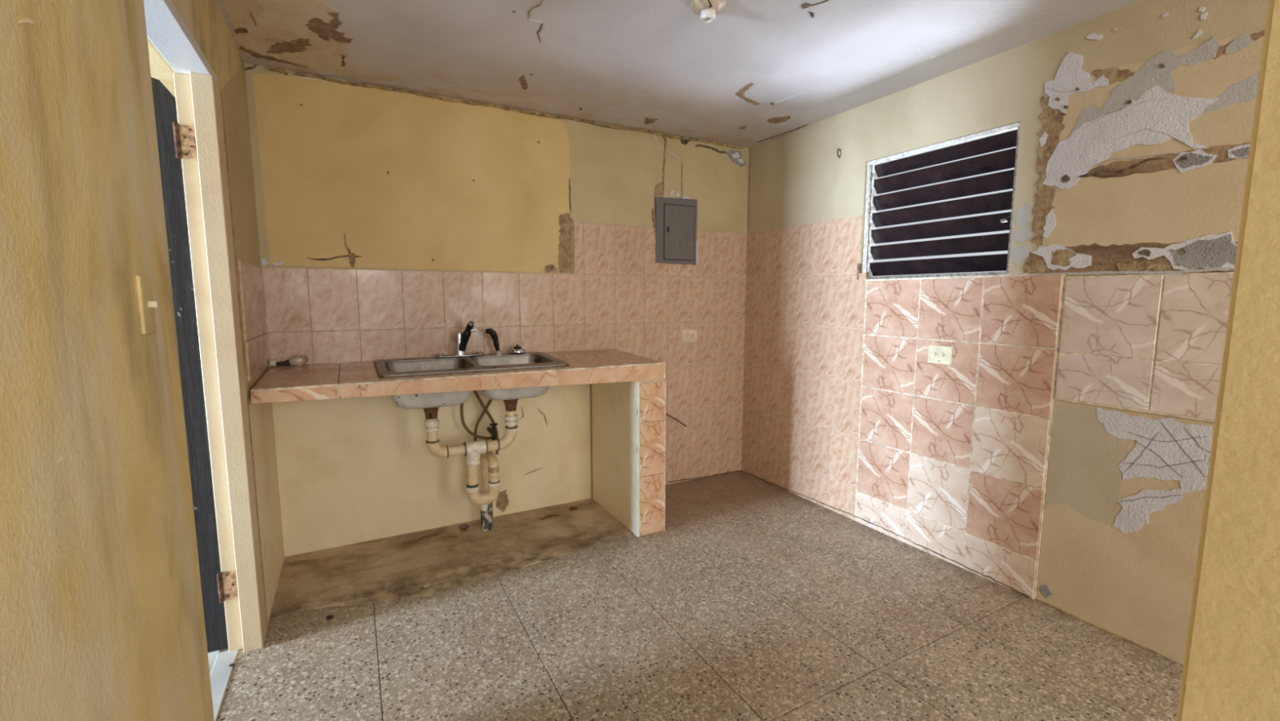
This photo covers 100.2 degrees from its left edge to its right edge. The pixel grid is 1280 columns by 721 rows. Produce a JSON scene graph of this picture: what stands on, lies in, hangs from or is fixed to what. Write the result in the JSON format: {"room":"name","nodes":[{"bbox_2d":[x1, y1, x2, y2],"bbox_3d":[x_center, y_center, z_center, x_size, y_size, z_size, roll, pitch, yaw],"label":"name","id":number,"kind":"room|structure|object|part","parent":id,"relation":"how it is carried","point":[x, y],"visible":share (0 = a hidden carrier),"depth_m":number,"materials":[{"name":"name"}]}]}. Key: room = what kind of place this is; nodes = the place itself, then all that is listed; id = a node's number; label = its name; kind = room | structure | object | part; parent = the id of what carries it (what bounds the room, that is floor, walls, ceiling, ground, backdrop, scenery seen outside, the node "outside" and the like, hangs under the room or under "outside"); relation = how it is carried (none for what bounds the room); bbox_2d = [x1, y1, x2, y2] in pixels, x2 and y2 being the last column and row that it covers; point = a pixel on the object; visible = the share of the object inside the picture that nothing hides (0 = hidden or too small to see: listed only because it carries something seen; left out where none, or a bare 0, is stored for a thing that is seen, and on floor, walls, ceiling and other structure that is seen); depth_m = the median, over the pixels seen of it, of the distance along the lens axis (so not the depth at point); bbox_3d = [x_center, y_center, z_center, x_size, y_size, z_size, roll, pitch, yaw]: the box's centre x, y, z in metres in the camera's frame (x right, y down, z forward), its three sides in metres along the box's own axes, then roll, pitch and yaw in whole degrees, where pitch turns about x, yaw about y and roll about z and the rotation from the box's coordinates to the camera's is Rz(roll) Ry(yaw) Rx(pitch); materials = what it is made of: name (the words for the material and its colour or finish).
{"room":"damaged room","nodes":[
{"label":"damaged room","id":0,"kind":"room"},
{"bbox_2d":[0,0,284,720],"bbox_3d":[-0.606,0.083,0.230,0.120,2.610,5.500,-4,8,-28],"label":"wall","id":1,"kind":"structure","parent":0,"point":[102,613],"depth_m":0.90,"materials":[{"name":"yellow paint"}]},
{"bbox_2d":[134,275,158,334],"bbox_3d":[-1.026,-0.117,1.122,0.022,0.120,0.074,-4,8,-28],"label":"light switch","id":2,"kind":"object","parent":1,"relation":"attached to","point":[146,304],"visible":1,"depth_m":1.11,"materials":[{"name":"yellow paint"}]},
{"bbox_2d":[147,41,173,80],"bbox_3d":[-2.127,-1.158,1.145,1.560,0.100,3.000,-4,8,-28],"label":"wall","id":3,"kind":"structure","parent":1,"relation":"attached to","point":[159,69],"depth_m":2.27,"materials":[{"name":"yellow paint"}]},
{"bbox_2d":[151,76,238,653],"bbox_3d":[-1.885,0.093,1.786,0.772,2.075,0.063,-4,8,-28],"label":"door","id":4,"kind":"structure","parent":1,"relation":"in","point":[168,132],"depth_m":1.92,"materials":[{"name":"black paint"}]},
{"bbox_2d":[143,0,267,652],"bbox_3d":[-1.380,0.085,1.682,0.114,2.145,0.837,-4,8,-28],"label":"door frame","id":5,"kind":"structure","parent":1,"relation":"attached to","point":[198,95],"depth_m":1.93,"materials":[{"name":"beige paint"}]},
{"bbox_3d":[-1.524,0.065,2.000,0.061,2.110,0.134,-4,8,-28],"label":"post","id":6,"kind":"part","parent":5,"relation":"part of","materials":[{"name":"beige paint"}]},
{"bbox_2d":[155,62,748,556],"bbox_3d":[-0.673,-0.287,3.371,3.520,2.610,0.165,-4,8,-28],"label":"wall","id":7,"kind":"structure","parent":0,"point":[389,223],"depth_m":3.10,"materials":[{"name":"paint"}]},
{"bbox_2d":[486,422,497,440],"bbox_3d":[-0.879,0.423,3.171,0.046,0.126,0.163,-4,8,-28],"label":"valve","id":8,"kind":"object","parent":7,"relation":"attached to","point":[492,431],"visible":0.91,"depth_m":3.11,"materials":[{"name":"metal"}]},
{"bbox_2d":[460,402,491,439],"bbox_3d":[-0.947,0.347,3.095,0.174,0.245,0.017,-4,8,-28],"label":"supply hose","id":9,"kind":"object","parent":8,"relation":"attached to","point":[465,427],"visible":0.94,"depth_m":3.07,"materials":[{"name":"brown rubber"}]},
{"bbox_2d":[473,390,498,454],"bbox_3d":[-0.906,0.343,3.128,0.150,0.441,0.017,-4,8,-28],"label":"supply hose","id":10,"kind":"object","parent":8,"relation":"attached to","point":[479,399],"visible":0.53,"depth_m":3.12,"materials":[{"name":"brown rubber"}]},
{"bbox_3d":[-0.852,0.372,3.115,0.046,0.012,0.024,-4,8,-28],"label":"handle","id":11,"kind":"part","parent":8,"relation":"part of","materials":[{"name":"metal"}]},
{"bbox_2d":[263,66,744,149],"bbox_3d":[-0.514,-1.472,3.232,2.900,0.027,0.008,-4,8,-28],"label":"trim","id":12,"kind":"structure","parent":7,"relation":"attached to","point":[280,70],"depth_m":3.02,"materials":[{"name":"beige paint"}]},
{"bbox_2d":[652,196,697,265],"bbox_3d":[0.251,-0.896,3.708,0.371,0.456,0.027,-4,8,-28],"label":"breaker panel","id":13,"kind":"object","parent":7,"relation":"attached to","point":[674,220],"visible":1,"depth_m":3.70,"materials":[{"name":"grey metal"}]},
{"bbox_3d":[0.274,-0.887,3.715,0.240,0.366,0.005,-4,8,-28],"label":"panel door","id":14,"kind":"part","parent":13,"relation":"part of","materials":[{"name":"grey metal"}]},
{"bbox_2d":[666,413,686,426],"bbox_3d":[0.232,0.416,3.793,0.202,0.119,0.040,0,7,1],"label":"stub","id":15,"kind":"object","parent":7,"relation":"attached to","point":[666,414],"visible":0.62,"depth_m":3.79,"materials":[{"name":"black plastic"}]},
{"bbox_2d":[681,328,697,342],"bbox_3d":[0.358,-0.179,3.853,0.130,0.092,0.014,-4,8,-28],"label":"wall outlet","id":16,"kind":"object","parent":7,"relation":"attached to","point":[688,335],"visible":1,"depth_m":3.85,"materials":[{"name":"beige plastic"}]},
{"bbox_2d":[215,0,1142,147],"bbox_3d":[0.319,-1.340,1.392,3.520,0.155,4.350,-4,8,-28],"label":"ceiling","id":17,"kind":"structure","parent":0,"point":[762,71],"depth_m":2.38,"materials":[{"name":"paint"}]},
{"bbox_2d":[690,0,725,23],"bbox_3d":[0.254,-1.308,2.005,0.132,0.062,0.132,-4,8,-28],"label":"holder","id":18,"kind":"object","parent":17,"relation":"attached to","point":[707,10],"visible":1,"depth_m":1.98,"materials":[{"name":"beige ceramic"}]},
{"bbox_2d":[209,470,1183,720],"bbox_3d":[0.761,1.270,1.116,3.290,0.085,5.510,-4,8,-28],"label":"floor","id":19,"kind":"structure","parent":0,"point":[757,599],"depth_m":2.17,"materials":[{"name":"stone"}]},
{"bbox_2d":[325,614,333,619],"bbox_3d":[-1.318,1.089,2.271,0.032,0.013,0.026,6,9,40],"label":"chip","id":20,"kind":"object","parent":19,"relation":"on","point":[330,616],"visible":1,"depth_m":2.27,"materials":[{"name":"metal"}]},
{"bbox_2d":[422,583,430,587],"bbox_3d":[-1.003,1.056,2.512,0.032,0.011,0.031,-4,8,-28],"label":"paper scrap","id":21,"kind":"object","parent":19,"relation":"on","point":[424,585],"visible":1,"depth_m":2.51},
{"bbox_2d":[250,348,666,537],"bbox_3d":[-0.850,0.513,2.902,1.915,1.017,0.655,-4,8,-28],"label":"countertop","id":22,"kind":"structure","parent":19,"relation":"on","point":[628,390],"depth_m":2.99,"materials":[{"name":"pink tile"}]},
{"bbox_2d":[269,354,308,366],"bbox_3d":[-1.752,0.001,2.675,0.161,0.058,0.058,-4,8,-28],"label":"light bulb","id":23,"kind":"object","parent":22,"relation":"on","point":[300,359],"visible":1,"depth_m":2.67,"materials":[{"name":"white glass"}]},
{"bbox_3d":[-1.717,-0.002,2.693,0.081,0.058,0.058,-4,8,-28],"label":"bulb glass","id":24,"kind":"part","parent":23,"relation":"part of","materials":[{"name":"white glass"}]},
{"bbox_2d":[375,351,568,408],"bbox_3d":[-0.893,0.103,2.862,0.914,0.211,0.516,-4,8,-28],"label":"double sink","id":25,"kind":"object","parent":22,"relation":"in","point":[433,365],"visible":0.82,"depth_m":2.83,"materials":[{"name":"metal"}]},
{"bbox_3d":[-1.084,0.115,2.760,0.400,0.196,0.367,-4,8,-28],"label":"bowl","id":26,"kind":"part","parent":25,"relation":"part of","materials":[{"name":"metal"}]},
{"bbox_2d":[435,320,484,358],"bbox_3d":[-1.002,-0.120,2.993,0.265,0.206,0.119,-4,8,-28],"label":"kitchen faucet","id":27,"kind":"object","parent":25,"relation":"on","point":[461,339],"visible":1,"depth_m":2.99,"materials":[{"name":"silver metal"}]},
{"bbox_3d":[-1.016,-0.027,3.030,0.265,0.012,0.056,-4,8,-28],"label":"deck plate","id":28,"kind":"part","parent":27,"relation":"part of","materials":[{"name":"silver metal"}]},
{"bbox_3d":[-0.973,-0.132,2.994,0.102,0.161,0.044,2,7,19],"label":"spout","id":29,"kind":"part","parent":27,"relation":"part of","materials":[{"name":"black plastic"}]},
{"bbox_2d":[473,399,492,440],"bbox_3d":[-0.899,0.343,3.154,0.168,0.410,0.017,-4,8,-28],"label":"supply hose","id":30,"kind":"object","parent":25,"relation":"attached to","point":[483,412],"visible":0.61,"depth_m":3.13,"materials":[{"name":"brown rubber"}]},
{"bbox_2d":[485,328,502,355],"bbox_3d":[-0.843,-0.109,3.102,0.055,0.158,0.104,5,8,34],"label":"sprayer","id":31,"kind":"object","parent":25,"relation":"on","point":[493,334],"visible":1,"depth_m":3.09,"materials":[{"name":"black plastic"}]},
{"bbox_3d":[-0.712,0.089,2.975,0.393,0.196,0.350,-4,8,-28],"label":"bowl","id":32,"kind":"part","parent":25,"relation":"part of","materials":[{"name":"metal"}]},
{"bbox_2d":[509,344,525,354],"bbox_3d":[-0.728,-0.067,3.182,0.096,0.056,0.096,-4,8,-28],"label":"strainer","id":33,"kind":"object","parent":25,"relation":"on","point":[517,349],"visible":1,"depth_m":3.15,"materials":[{"name":"silver metal"}]},
{"bbox_2d":[459,523,469,529],"bbox_3d":[-1.029,0.973,3.130,0.053,0.034,0.059,4,8,28],"label":"lump","id":34,"kind":"object","parent":19,"relation":"on","point":[463,526],"visible":1,"depth_m":3.11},
{"bbox_2d":[423,398,519,530],"bbox_3d":[-0.934,0.609,2.962,0.499,0.812,0.291,-4,8,-28],"label":"drain pipe","id":35,"kind":"object","parent":19,"relation":"on","point":[488,461],"visible":0.99,"depth_m":2.88,"materials":[{"name":"plastic"}]},
{"bbox_2d":[466,453,479,460],"bbox_3d":[-0.889,0.520,2.861,0.070,0.069,0.070,-4,8,-28],"label":"drain pipe","id":36,"kind":"object","parent":35,"relation":"attached to","point":[470,456],"depth_m":2.83,"materials":[{"name":"white plastic"}]},
{"bbox_2d":[540,514,558,519],"bbox_3d":[-0.561,0.962,3.304,0.122,0.011,0.018,-5,8,-37],"label":"twig","id":37,"kind":"object","parent":19,"relation":"on","point":[553,514],"visible":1,"depth_m":3.30,"materials":[{"name":"brown wood"}]},
{"bbox_2d":[568,506,577,510],"bbox_3d":[-0.426,0.949,3.438,0.060,0.010,0.059,-4,8,-28],"label":"dry leaf","id":38,"kind":"object","parent":19,"relation":"on","point":[572,508],"visible":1,"depth_m":3.43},
{"bbox_2d":[741,0,1268,665],"bbox_3d":[1.845,-0.157,2.273,0.134,2.610,4.200,-4,8,-28],"label":"wall","id":39,"kind":"structure","parent":0,"point":[1060,459],"depth_m":2.31,"materials":[{"name":"tile"}]},
{"bbox_2d":[856,121,1020,279],"bbox_3d":[1.525,-0.769,2.780,0.113,0.674,0.836,-4,8,-28],"label":"window","id":40,"kind":"structure","parent":39,"relation":"in","point":[1006,136],"depth_m":2.74,"materials":[{"name":"white metal"}]},
{"bbox_3d":[1.531,-0.442,2.815,0.106,0.016,0.824,-4,8,-28],"label":"frame sill","id":41,"kind":"part","parent":40,"relation":"part of","materials":[{"name":"metal"}]},
{"bbox_2d":[927,345,951,364],"bbox_3d":[1.533,-0.029,2.735,0.014,0.092,0.125,-4,8,-28],"label":"wall outlet","id":42,"kind":"object","parent":39,"relation":"attached to","point":[936,354],"visible":1,"depth_m":2.73,"materials":[{"name":"beige plastic"}]},
{"bbox_2d":[932,350,938,356],"bbox_3d":[1.520,-0.035,2.751,0.004,0.034,0.034,-4,8,-28],"label":"socket","id":43,"kind":"object","parent":42,"relation":"attached to","point":[935,353],"depth_m":2.75,"materials":[{"name":"beige plastic"}]},
{"bbox_2d":[940,351,946,357],"bbox_3d":[1.539,-0.030,2.715,0.004,0.034,0.034,-4,8,-28],"label":"socket","id":44,"kind":"object","parent":42,"relation":"attached to","point":[943,353],"depth_m":2.71,"materials":[{"name":"beige plastic"}]},
{"bbox_2d":[1176,0,1279,720],"bbox_3d":[0.715,0.054,0.475,0.500,2.610,0.160,-4,8,-28],"label":"wall","id":45,"kind":"structure","parent":0,"point":[1231,668],"depth_m":0.41,"materials":[{"name":"yellow paint"}]},
{"label":"outside","id":46,"kind":"structure","parent":0,"visible":0},
{"bbox_2d":[208,649,218,674],"bbox_3d":[1.514,1.169,2.936,28.000,0.100,21.000,-4,8,-28],"label":"ground","id":47,"kind":"structure","parent":46,"point":[212,655],"depth_m":2.17,"materials":[{"name":"concrete"}]}
]}

